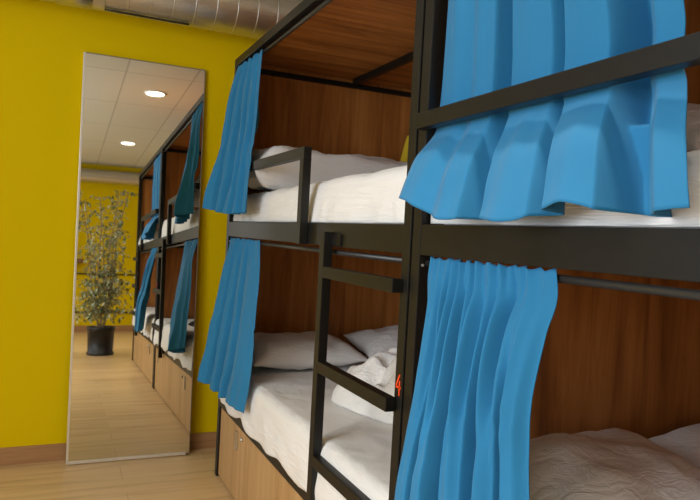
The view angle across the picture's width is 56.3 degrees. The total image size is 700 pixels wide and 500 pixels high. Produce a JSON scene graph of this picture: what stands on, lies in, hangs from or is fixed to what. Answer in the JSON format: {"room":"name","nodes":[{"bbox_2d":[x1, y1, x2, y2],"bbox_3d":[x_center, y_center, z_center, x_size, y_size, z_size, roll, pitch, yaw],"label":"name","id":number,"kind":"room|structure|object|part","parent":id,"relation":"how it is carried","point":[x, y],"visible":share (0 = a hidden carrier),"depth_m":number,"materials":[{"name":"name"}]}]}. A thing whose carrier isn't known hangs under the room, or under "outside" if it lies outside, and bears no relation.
{"room":"dormitory","nodes":[
{"label":"dormitory","id":0,"kind":"room"},
{"bbox_2d":[0,448,234,499],"bbox_3d":[0.027,1.408,-0.168,4.900,0.100,8.580,2,1,-24],"label":"floor","id":1,"kind":"structure","parent":0,"point":[190,476],"depth_m":3.43,"materials":[{"name":"brown wood"}]},
{"bbox_2d":[66,52,205,464],"bbox_3d":[-1.213,0.055,3.752,0.674,2.280,0.104,2,1,-24],"label":"mirror","id":2,"kind":"object","parent":1,"relation":"on","point":[136,263],"visible":1,"depth_m":3.74,"materials":[{"name":"mirror glass"},{"name":"satin aluminium"},{"name":"black plastic"}]},
{"bbox_2d":[215,0,425,499],"bbox_3d":[0.353,0.168,2.939,1.434,2.268,2.022,2,1,-24],"label":"bunk bed","id":3,"kind":"object","parent":1,"relation":"on","point":[338,77],"visible":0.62,"depth_m":3.24,"materials":[{"name":"brown wood"}]},
{"bbox_3d":[-0.657,0.101,3.566,0.042,2.264,0.042,2,1,-24],"label":"post","id":4,"kind":"part","parent":3,"relation":"part of","materials":[{"name":"black metal"}]},
{"bbox_2d":[197,237,259,413],"bbox_3d":[-0.597,0.333,3.198,0.168,0.785,0.648,2,1,-24],"label":"curtain","id":5,"kind":"object","parent":3,"relation":"hanging from","point":[226,363],"visible":1,"depth_m":3.18,"materials":[{"name":"blue fabric"}]},
{"bbox_3d":[-0.597,1.046,3.338,0.018,0.371,0.501,2,1,-24],"label":"cabinet door","id":6,"kind":"part","parent":3,"relation":"part of","materials":[{"name":"brown wood"}]},
{"bbox_2d":[202,49,262,213],"bbox_3d":[-0.586,-0.575,3.261,0.173,0.794,0.568,2,1,-24],"label":"curtain","id":7,"kind":"object","parent":3,"relation":"hanging from","point":[226,192],"visible":1,"depth_m":3.27,"materials":[{"name":"blue fabric"}]},
{"bbox_3d":[-0.562,0.942,3.241,0.008,0.094,0.030,2,1,-24],"label":"handle","id":8,"kind":"part","parent":3,"relation":"part of","materials":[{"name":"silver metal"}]},
{"bbox_3d":[-0.391,1.067,2.883,0.018,0.371,0.491,2,1,-24],"label":"cabinet door","id":9,"kind":"part","parent":3,"relation":"part of","materials":[{"name":"brown wood"}]},
{"bbox_3d":[-0.292,0.851,2.679,0.029,0.077,1.938,2,1,-24],"label":"rail","id":10,"kind":"part","parent":3,"relation":"part of","materials":[{"name":"brown wood"}]},
{"bbox_3d":[-0.189,-0.965,2.639,0.042,0.042,1.938,2,1,-24],"label":"rail","id":11,"kind":"part","parent":3,"relation":"part of","materials":[{"name":"black metal"}]},
{"bbox_3d":[-0.416,-0.228,2.976,0.032,0.362,1.223,2,1,-24],"label":"guard rail","id":12,"kind":"part","parent":3,"relation":"part of","materials":[{"name":"black metal"}]},
{"bbox_3d":[-0.186,1.089,2.430,0.018,0.371,0.496,2,1,-24],"label":"cabinet door","id":13,"kind":"part","parent":3,"relation":"part of","materials":[{"name":"brown wood"}]},
{"bbox_3d":[-0.187,-0.926,2.643,0.017,0.017,1.938,2,1,-24],"label":"curtain rod","id":14,"kind":"part","parent":3,"relation":"part of","materials":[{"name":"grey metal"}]},
{"bbox_3d":[-0.243,-0.072,2.658,0.029,0.079,1.938,2,1,-24],"label":"rail","id":15,"kind":"part","parent":3,"relation":"part of","materials":[{"name":"black metal"}]},
{"bbox_3d":[-0.057,0.381,3.860,1.315,0.857,0.012,2,1,-24],"label":"panel","id":16,"kind":"part","parent":3,"relation":"part of","materials":[{"name":"brown wood"}]},
{"bbox_2d":[239,221,403,223],"bbox_3d":[0.382,-0.137,2.938,1.306,0.144,1.926,2,1,-24],"label":"mattress","id":17,"kind":"object","parent":3,"relation":"on","point":[239,221],"visible":0.02,"depth_m":2.12,"materials":[{"name":"white fabric"}]},
{"bbox_2d":[233,165,406,222],"bbox_3d":[0.362,-0.179,2.926,1.316,0.182,1.918,2,1,-24],"label":"sheet","id":18,"kind":"object","parent":17,"relation":"on","point":[366,197],"visible":0.38,"depth_m":2.22,"materials":[{"name":"white fabric"}]},
{"bbox_2d":[248,146,299,190],"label":"pillow","id":19,"kind":"object","parent":18,"relation":"on","point":[286,175],"depth_m":3.14,"materials":[{"name":"white fabric"}]},
{"bbox_2d":[310,150,406,183],"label":"pillow","id":20,"kind":"object","parent":18,"relation":"on","point":[325,167],"depth_m":3.29,"materials":[{"name":"white fabric"}]},
{"bbox_3d":[-0.006,-0.551,3.839,1.315,0.880,0.012,2,1,-24],"label":"panel","id":21,"kind":"part","parent":3,"relation":"part of","materials":[{"name":"brown wood"}]},
{"bbox_3d":[0.429,-0.956,2.920,1.392,0.015,2.016,2,1,-24],"label":"roof panel","id":22,"kind":"part","parent":3,"relation":"part of","materials":[{"name":"brown wood"}]},
{"bbox_3d":[-0.236,-0.012,2.663,0.017,0.017,1.938,2,1,-24],"label":"curtain rod","id":23,"kind":"part","parent":3,"relation":"part of","materials":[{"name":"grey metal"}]},
{"bbox_2d":[400,135,408,161],"bbox_3d":[0.369,-0.478,3.925,0.223,0.416,0.074,2,1,-24],"label":"cloth","id":24,"kind":"object","parent":3,"relation":"hanging from","point":[404,157],"visible":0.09,"depth_m":3.92,"materials":[{"name":"yellow fabric"}]},
{"bbox_3d":[0.159,0.186,1.764,0.042,2.264,0.042,2,1,-24],"label":"post","id":25,"kind":"part","parent":3,"relation":"part of","materials":[{"name":"black metal"}]},
{"bbox_2d":[400,0,699,460],"bbox_3d":[1.190,0.256,1.089,1.434,2.268,2.022,2,1,-24],"label":"bunk bed","id":26,"kind":"object","parent":1,"relation":"on","point":[621,350],"visible":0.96,"depth_m":1.71,"materials":[{"name":"brown wood"}]},
{"bbox_3d":[0.180,0.189,1.717,0.042,2.264,0.042,2,1,-24],"label":"post","id":27,"kind":"part","parent":26,"relation":"part of","materials":[{"name":"black metal"}]},
{"bbox_2d":[394,257,557,499],"bbox_3d":[0.231,0.428,1.369,0.168,0.808,0.575,2,1,-24],"label":"curtain","id":28,"kind":"object","parent":26,"relation":"hanging from","point":[486,326],"visible":1,"depth_m":1.36,"materials":[{"name":"blue fabric"}]},
{"bbox_2d":[399,0,689,221],"bbox_3d":[0.380,-0.461,1.299,0.213,0.822,0.811,2,1,-28],"label":"curtain","id":29,"kind":"object","parent":26,"relation":"hanging from","point":[621,148],"visible":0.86,"depth_m":1.22,"materials":[{"name":"blue fabric"}]},
{"bbox_3d":[0.421,-0.140,1.126,0.032,0.362,1.223,2,1,-24],"label":"guard rail","id":30,"kind":"part","parent":26,"relation":"part of","materials":[{"name":"black metal"}]},
{"bbox_3d":[0.595,0.016,0.808,0.029,0.079,1.938,2,1,-24],"label":"rail","id":31,"kind":"part","parent":26,"relation":"part of","materials":[{"name":"black metal"}]},
{"bbox_3d":[0.601,0.076,0.814,0.017,0.017,1.938,2,1,-24],"label":"curtain rod","id":32,"kind":"part","parent":26,"relation":"part of","materials":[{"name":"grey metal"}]},
{"bbox_3d":[0.781,0.468,2.011,1.315,0.857,0.012,2,1,-24],"label":"panel","id":33,"kind":"part","parent":26,"relation":"part of","materials":[{"name":"brown wood"}]},
{"bbox_3d":[0.831,-0.464,1.989,1.315,0.880,0.012,2,1,-24],"label":"panel","id":34,"kind":"part","parent":26,"relation":"part of","materials":[{"name":"brown wood"}]},
{"bbox_2d":[444,224,699,228],"bbox_3d":[1.219,-0.046,1.088,1.306,0.137,1.926,2,1,-24],"label":"mattress","id":35,"kind":"object","parent":26,"relation":"on","point":[444,224],"visible":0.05,"depth_m":1.21,"materials":[{"name":"white fabric"}]},
{"bbox_2d":[431,150,699,226],"bbox_3d":[1.199,-0.067,1.078,1.314,0.135,1.918,2,1,-24],"label":"sheet","id":36,"kind":"object","parent":35,"relation":"on","point":[575,215],"visible":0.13,"depth_m":1.12,"materials":[{"name":"white fabric"}]},
{"bbox_2d":[686,103,699,151],"bbox_3d":[1.030,-0.299,1.776,0.700,0.218,0.389,3,1,-22],"label":"pillow","id":37,"kind":"object","parent":36,"relation":"on","point":[693,110],"visible":0.11,"depth_m":1.54,"materials":[{"name":"white fabric"}]},
{"bbox_2d":[0,0,257,447],"bbox_3d":[-1.639,-0.283,3.656,4.900,2.920,0.100,2,1,-24],"label":"wall","id":38,"kind":"structure","parent":0,"point":[43,44],"depth_m":3.61,"materials":[{"name":"yellow paint"}]},
{"bbox_2d":[0,431,216,465],"bbox_3d":[-1.692,1.129,3.637,4.700,0.096,0.012,2,1,-24],"label":"baseboard","id":39,"kind":"structure","parent":38,"relation":"attached to","point":[46,452],"depth_m":3.63,"materials":[{"name":"brown laminate"}]},
{"bbox_3d":[0.190,-1.607,-0.238,4.900,0.100,8.580,2,1,-24],"label":"ceiling","id":40,"kind":"structure","parent":0,"visible":0},
{"bbox_2d":[41,0,302,38],"bbox_3d":[-1.509,-1.505,3.382,4.593,0.452,0.300,2,1,-24],"label":"air duct","id":41,"kind":"object","parent":40,"relation":"hanging from","point":[245,18],"visible":0.35,"depth_m":3.62,"materials":[{"name":"silver metal"}]},
{"bbox_2d":[104,8,188,24],"bbox_3d":[-1.094,-1.260,3.543,0.440,0.013,0.012,2,1,-24],"label":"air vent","id":42,"kind":"object","parent":41,"relation":"attached to","point":[105,9],"visible":1,"depth_m":3.54,"materials":[{"name":"black plastic"}]},
{"bbox_3d":[0.334,0.764,2.958,1.306,0.189,1.926,2,1,-24],"label":"mattress","id":43,"kind":"object","parent":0,"visible":0},
{"bbox_2d":[219,355,392,499],"bbox_3d":[0.291,0.768,2.939,1.360,0.240,1.918,2,1,-24],"label":"sheet","id":44,"kind":"object","parent":43,"relation":"on","point":[277,413],"visible":0.32,"depth_m":2.47,"materials":[{"name":"white fabric"}]},
{"bbox_2d":[252,331,366,369],"bbox_3d":[-0.271,0.525,3.461,0.640,0.163,0.418,2,1,-27],"label":"pillow","id":45,"kind":"object","parent":44,"relation":"on","point":[286,350],"visible":0.67,"depth_m":3.31,"materials":[{"name":"white fabric"}]},
{"bbox_2d":[331,348,396,424],"bbox_3d":[0.343,0.519,2.665,0.595,0.274,0.761,2,2,-40],"label":"duvet","id":46,"kind":"object","parent":44,"relation":"on","point":[379,370],"visible":0.22,"depth_m":2.64,"materials":[{"name":"white fabric"}]},
{"bbox_2d":[343,325,397,356],"bbox_3d":[0.321,0.537,3.726,0.620,0.197,0.416,3,1,-20],"label":"pillow","id":47,"kind":"object","parent":44,"relation":"on","point":[370,342],"visible":0.25,"depth_m":3.60,"materials":[{"name":"white fabric"}]},
{"bbox_3d":[1.171,0.852,1.109,1.306,0.189,1.926,2,1,-24],"label":"mattress","id":48,"kind":"object","parent":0,"visible":0},
{"bbox_3d":[1.129,0.856,1.090,1.357,0.237,1.918,2,1,-24],"label":"sheet","id":49,"kind":"object","parent":48,"relation":"on","visible":0},
{"bbox_2d":[529,428,699,499],"bbox_3d":[0.621,0.584,1.616,0.660,0.236,0.414,2,2,-30],"label":"duvet","id":50,"kind":"object","parent":49,"relation":"on","point":[613,463],"visible":0.72,"depth_m":1.52,"materials":[{"name":"white fabric"}]},
{"bbox_2d":[649,423,699,468],"bbox_3d":[1.232,0.623,1.909,0.620,0.190,0.416,3,1,-21],"label":"pillow","id":51,"kind":"object","parent":49,"relation":"on","point":[684,442],"visible":0.46,"depth_m":1.91,"materials":[{"name":"white fabric"}]}
]}

